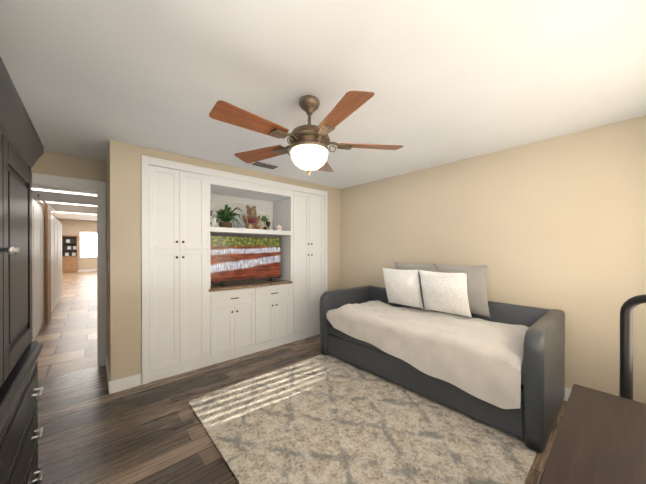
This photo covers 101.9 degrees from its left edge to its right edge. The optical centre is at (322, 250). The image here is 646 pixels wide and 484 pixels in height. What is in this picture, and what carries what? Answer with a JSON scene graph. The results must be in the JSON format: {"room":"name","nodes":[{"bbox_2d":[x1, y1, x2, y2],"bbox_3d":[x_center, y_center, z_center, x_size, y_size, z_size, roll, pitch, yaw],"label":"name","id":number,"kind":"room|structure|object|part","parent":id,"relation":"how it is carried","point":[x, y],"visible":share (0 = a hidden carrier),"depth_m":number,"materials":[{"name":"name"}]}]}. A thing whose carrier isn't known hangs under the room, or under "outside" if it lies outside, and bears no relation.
{"room":"bedroom","nodes":[
{"label":"bedroom","id":0,"kind":"room"},
{"bbox_2d":[31,151,106,237],"bbox_3d":[-2.977,0.160,2.897,1.140,2.440,0.120,0,0,-41],"label":"wall","id":1,"kind":"structure","parent":0,"point":[55,164],"depth_m":2.95,"materials":[{"name":"paint"}]},
{"bbox_2d":[32,173,106,366],"bbox_3d":[-2.979,0.284,2.883,0.918,2.190,0.138,0,0,-41],"label":"door frame","id":2,"kind":"structure","parent":1,"relation":"attached to","point":[73,184],"depth_m":3.10,"materials":[{"name":"white"}]},
{"bbox_2d":[51,212,96,220],"bbox_3d":[-8.704,-1.892,9.886,3.290,0.100,17.950,0,0,-41],"label":"ceiling","id":3,"kind":"structure","parent":0,"point":[75,216],"depth_m":14.48,"materials":[{"name":"paint"}]},
{"bbox_2d":[32,187,96,195],"bbox_3d":[-5.635,-1.581,6.401,3.050,0.500,0.300,0,0,-41],"label":"beam","id":4,"kind":"structure","parent":3,"relation":"attached to","point":[63,191],"depth_m":6.04,"materials":[{"name":"paint"}]},
{"bbox_2d":[32,190,96,206],"bbox_3d":[-7.022,-1.586,7.977,3.050,0.500,0.300,0,0,-41],"label":"beam","id":5,"kind":"structure","parent":3,"relation":"attached to","point":[64,198],"depth_m":7.49,"materials":[{"name":"paint"}]},
{"bbox_2d":[37,202,96,214],"bbox_3d":[-8.741,-1.592,9.928,3.050,0.500,0.300,0,0,-41],"label":"beam","id":6,"kind":"structure","parent":3,"relation":"attached to","point":[72,209],"depth_m":9.48,"materials":[{"name":"paint"}]},
{"bbox_2d":[58,219,96,269],"bbox_3d":[-14.596,-0.262,16.582,3.290,3.200,0.120,0,0,-41],"label":"wall","id":7,"kind":"structure","parent":0,"point":[71,227],"depth_m":16.20,"materials":[{"name":"paint"}]},
{"bbox_2d":[78,269,96,271],"bbox_3d":[-14.552,1.278,16.536,3.050,0.120,0.015,0,0,-41],"label":"baseboard","id":8,"kind":"structure","parent":7,"relation":"attached to","point":[87,270],"depth_m":16.36,"materials":[{"name":"white"}]},
{"bbox_2d":[79,231,96,257],"bbox_3d":[-14.218,-0.323,16.788,2.050,1.660,0.069,0,0,-41],"label":"window","id":9,"kind":"structure","parent":7,"relation":"in","point":[87,244],"depth_m":16.36,"materials":[{"name":"white glass"}]},
{"bbox_2d":[106,149,109,372],"bbox_3d":[-2.317,0.159,2.919,0.120,2.440,0.720,0,0,-41],"label":"wall","id":10,"kind":"structure","parent":0,"point":[108,259],"depth_m":2.80,"materials":[{"name":"paint"}]},
{"bbox_2d":[106,355,111,393],"bbox_3d":[-2.316,1.320,2.820,0.014,0.120,0.834,0,0,-41],"label":"baseboard","id":11,"kind":"structure","parent":10,"relation":"attached to","point":[109,381],"depth_m":2.59,"materials":[{"name":"white"}]},
{"bbox_2d":[109,140,339,380],"bbox_3d":[-1.088,0.157,3.801,3.130,2.440,0.660,0,0,-41],"label":"wall","id":12,"kind":"structure","parent":0,"point":[125,252],"depth_m":2.62,"materials":[{"name":"paint"}]},
{"bbox_2d":[213,169,288,202],"bbox_3d":[-1.110,-0.882,3.739,1.200,0.178,0.600,0,0,-41],"label":"upper cabinet","id":13,"kind":"object","parent":12,"relation":"attached to","point":[228,185],"depth_m":3.58,"materials":[{"name":"white paint"}]},
{"bbox_2d":[213,207,236,226],"bbox_3d":[-1.344,-0.438,3.389,0.296,0.197,0.239,0,0,-41],"label":"potted plant","id":14,"kind":"object","parent":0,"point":[222,216],"depth_m":3.47,"materials":[{"name":"green plant"}]},
{"bbox_2d":[34,271,566,483],"bbox_3d":[-6.499,1.412,8.700,5.020,0.100,22.660,0,0,-41],"label":"floor","id":15,"kind":"structure","parent":0,"point":[96,432],"depth_m":2.23,"materials":[{"name":"brown wood"}]},
{"bbox_2d":[0,57,43,483],"bbox_3d":[-1.429,0.381,0.816,0.676,2.010,1.538,0,0,-41],"label":"armoire","id":16,"kind":"object","parent":15,"relation":"on","point":[21,149],"visible":1,"depth_m":1.15,"materials":[{"name":"paint"}]},
{"bbox_2d":[32,195,61,340],"bbox_3d":[-5.938,0.243,5.140,0.919,2.260,5.700,0,0,-41],"label":"wall","id":17,"kind":"structure","parent":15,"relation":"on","point":[46,260],"depth_m":4.67,"materials":[{"name":"white paint"}]},
{"bbox_2d":[62,235,77,272],"bbox_3d":[-15.165,0.231,15.663,0.780,2.220,0.470,0,0,-41],"label":"hutch","id":18,"kind":"object","parent":15,"relation":"on","point":[69,253],"visible":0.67,"depth_m":15.67,"materials":[{"name":"brown wood"}]},
{"bbox_2d":[141,155,212,384],"bbox_3d":[-1.795,0.205,3.128,0.685,2.348,0.616,0,0,-41],"label":"tall cabinet","id":19,"kind":"object","parent":15,"relation":"on","point":[177,198],"depth_m":2.88,"materials":[{"name":"white paint"}]},
{"bbox_2d":[213,287,260,363],"bbox_3d":[-1.312,0.937,3.564,0.657,0.880,0.604,0,0,-41],"label":"base cabinet","id":20,"kind":"object","parent":15,"relation":"on","point":[236,314],"depth_m":3.34,"materials":[{"name":"white paint"}]},
{"bbox_2d":[213,279,288,290],"bbox_3d":[-1.088,0.480,3.718,1.198,0.031,0.565,0,0,-41],"label":"countertop","id":21,"kind":"structure","parent":20,"relation":"on","point":[240,283],"depth_m":3.64,"materials":[{"name":"brown wood"}]},
{"bbox_2d":[210,235,279,285],"bbox_3d":[-1.054,0.138,3.678,1.050,0.652,0.210,0,0,-41],"label":"tv","id":22,"kind":"object","parent":21,"relation":"on","point":[233,258],"depth_m":3.63,"materials":[{"name":"multicoloured plastic"}]},
{"bbox_2d":[261,283,288,350],"bbox_3d":[-0.905,0.936,3.922,0.657,0.880,0.604,0,0,-41],"label":"base cabinet","id":23,"kind":"object","parent":15,"relation":"on","point":[274,300],"depth_m":3.71,"materials":[{"name":"white paint"}]},
{"bbox_2d":[269,184,327,342],"bbox_3d":[-0.399,0.201,4.358,0.725,2.348,0.616,0,0,-41],"label":"tall cabinet","id":24,"kind":"object","parent":15,"relation":"on","point":[298,224],"depth_m":4.08,"materials":[{"name":"white paint"}]},
{"bbox_2d":[188,354,536,483],"bbox_3d":[0.202,1.374,2.150,1.849,0.014,2.218,0,0,-41],"label":"rug","id":25,"kind":"object","parent":15,"relation":"on","point":[326,419],"visible":0.92,"depth_m":1.95,"materials":[{"name":"beige carpet"}]},
{"bbox_2d":[320,262,564,452],"bbox_3d":[1.077,0.757,2.911,1.022,1.204,2.280,0,0,-41],"label":"daybed","id":26,"kind":"object","parent":15,"relation":"on","point":[453,337],"visible":1,"depth_m":2.43,"materials":[{"name":"beige fabric"}]},
{"bbox_2d":[382,267,423,308],"bbox_3d":[0.988,0.463,3.258,0.254,0.481,0.500,0,0,-41],"label":"pillow","id":27,"kind":"object","parent":26,"relation":"on","point":[403,286],"depth_m":3.16,"materials":[{"name":"white fabric"}]},
{"bbox_2d":[394,262,433,304],"bbox_3d":[1.160,0.428,3.289,0.206,0.548,0.540,0,0,-41],"label":"pillow","id":28,"kind":"object","parent":26,"relation":"on","point":[401,266],"depth_m":3.17,"materials":[{"name":"white fabric"}]},
{"bbox_2d":[326,300,528,408],"bbox_3d":[1.041,0.923,2.880,0.894,0.467,2.026,0,0,-41],"label":"comforter","id":29,"kind":"object","parent":26,"relation":"on","point":[478,356],"depth_m":2.41,"materials":[{"name":"white fabric"}]},
{"bbox_2d":[419,270,471,317],"bbox_3d":[1.319,0.465,2.864,0.252,0.481,0.520,0,0,-41],"label":"pillow","id":30,"kind":"object","parent":26,"relation":"on","point":[448,292],"depth_m":2.77,"materials":[{"name":"white fabric"}]},
{"bbox_2d":[435,264,490,317],"bbox_3d":[1.521,0.429,2.888,0.204,0.548,0.540,0,0,-41],"label":"pillow","id":31,"kind":"object","parent":26,"relation":"on","point":[479,306],"depth_m":2.74,"materials":[{"name":"grey fabric"}]},
{"bbox_2d":[539,384,645,483],"bbox_3d":[0.885,1.011,0.662,1.240,0.750,0.524,0,0,-41],"label":"desk","id":32,"kind":"object","parent":15,"relation":"on","point":[600,437],"visible":1,"depth_m":0.86,"materials":[{"name":"brown wood"}]},
{"bbox_2d":[620,294,645,399],"bbox_3d":[1.685,0.806,1.342,0.200,1.157,0.221,0,0,-41],"label":"tower fan","id":33,"kind":"object","parent":15,"relation":"on","point":[629,305],"visible":0.46,"depth_m":1.39,"materials":[{"name":"black metal"}]},
{"bbox_2d":[0,0,645,188],"bbox_3d":[-0.324,-1.108,2.158,4.390,0.100,4.690,0,0,-41],"label":"ceiling","id":34,"kind":"structure","parent":0,"point":[446,81],"depth_m":1.56,"materials":[{"name":"paint"}]},
{"bbox_2d":[250,161,280,169],"bbox_3d":[-0.722,-1.056,3.267,0.340,0.012,0.180,0,0,-41],"label":"ceiling vent","id":35,"kind":"object","parent":34,"relation":"in","point":[265,165],"visible":0.98,"depth_m":3.25,"materials":[{"name":"white metal"}]},
{"bbox_2d":[209,91,402,174],"bbox_3d":[-0.124,-0.791,1.815,1.260,0.532,1.307,0,0,-41],"label":"ceiling fan","id":36,"kind":"object","parent":34,"relation":"hanging from","point":[309,143],"visible":1,"depth_m":1.72,"materials":[{"name":"brown wood"}]},
{"bbox_3d":[-0.412,-0.751,1.548,0.470,0.006,0.160,0,-11,-43],"label":"blade","id":37,"kind":"part","parent":36,"relation":"part of","materials":[{"name":"brown wood"}]},
{"bbox_3d":[-0.478,-0.753,2.055,0.470,0.006,0.160,0,-11,29],"label":"blade","id":38,"kind":"part","parent":36,"relation":"part of","materials":[{"name":"brown wood"}]},
{"bbox_3d":[-0.016,-0.754,2.275,0.160,0.006,0.470,11,2,10],"label":"blade","id":39,"kind":"part","parent":36,"relation":"part of","materials":[{"name":"brown wood"}]},
{"bbox_3d":[0.090,-0.751,1.454,0.160,0.006,0.470,-12,5,-25],"label":"blade","id":40,"kind":"part","parent":36,"relation":"part of","materials":[{"name":"brown wood"}]},
{"bbox_3d":[0.335,-0.752,1.903,0.470,0.006,0.160,0,11,-7],"label":"blade","id":41,"kind":"part","parent":36,"relation":"part of","materials":[{"name":"brown wood"}]},
{"bbox_2d":[340,115,645,403],"bbox_3d":[1.278,0.157,3.573,0.120,2.440,4.690,0,0,-41],"label":"wall","id":42,"kind":"structure","parent":0,"point":[558,222],"depth_m":2.52,"materials":[{"name":"paint"}]},
{"bbox_2d":[564,387,570,400],"bbox_3d":[1.488,1.318,3.235,0.017,0.120,3.600,0,0,-41],"label":"baseboard","id":43,"kind":"structure","parent":42,"relation":"attached to","point":[567,391],"depth_m":2.39,"materials":[{"name":"white"}]}
]}

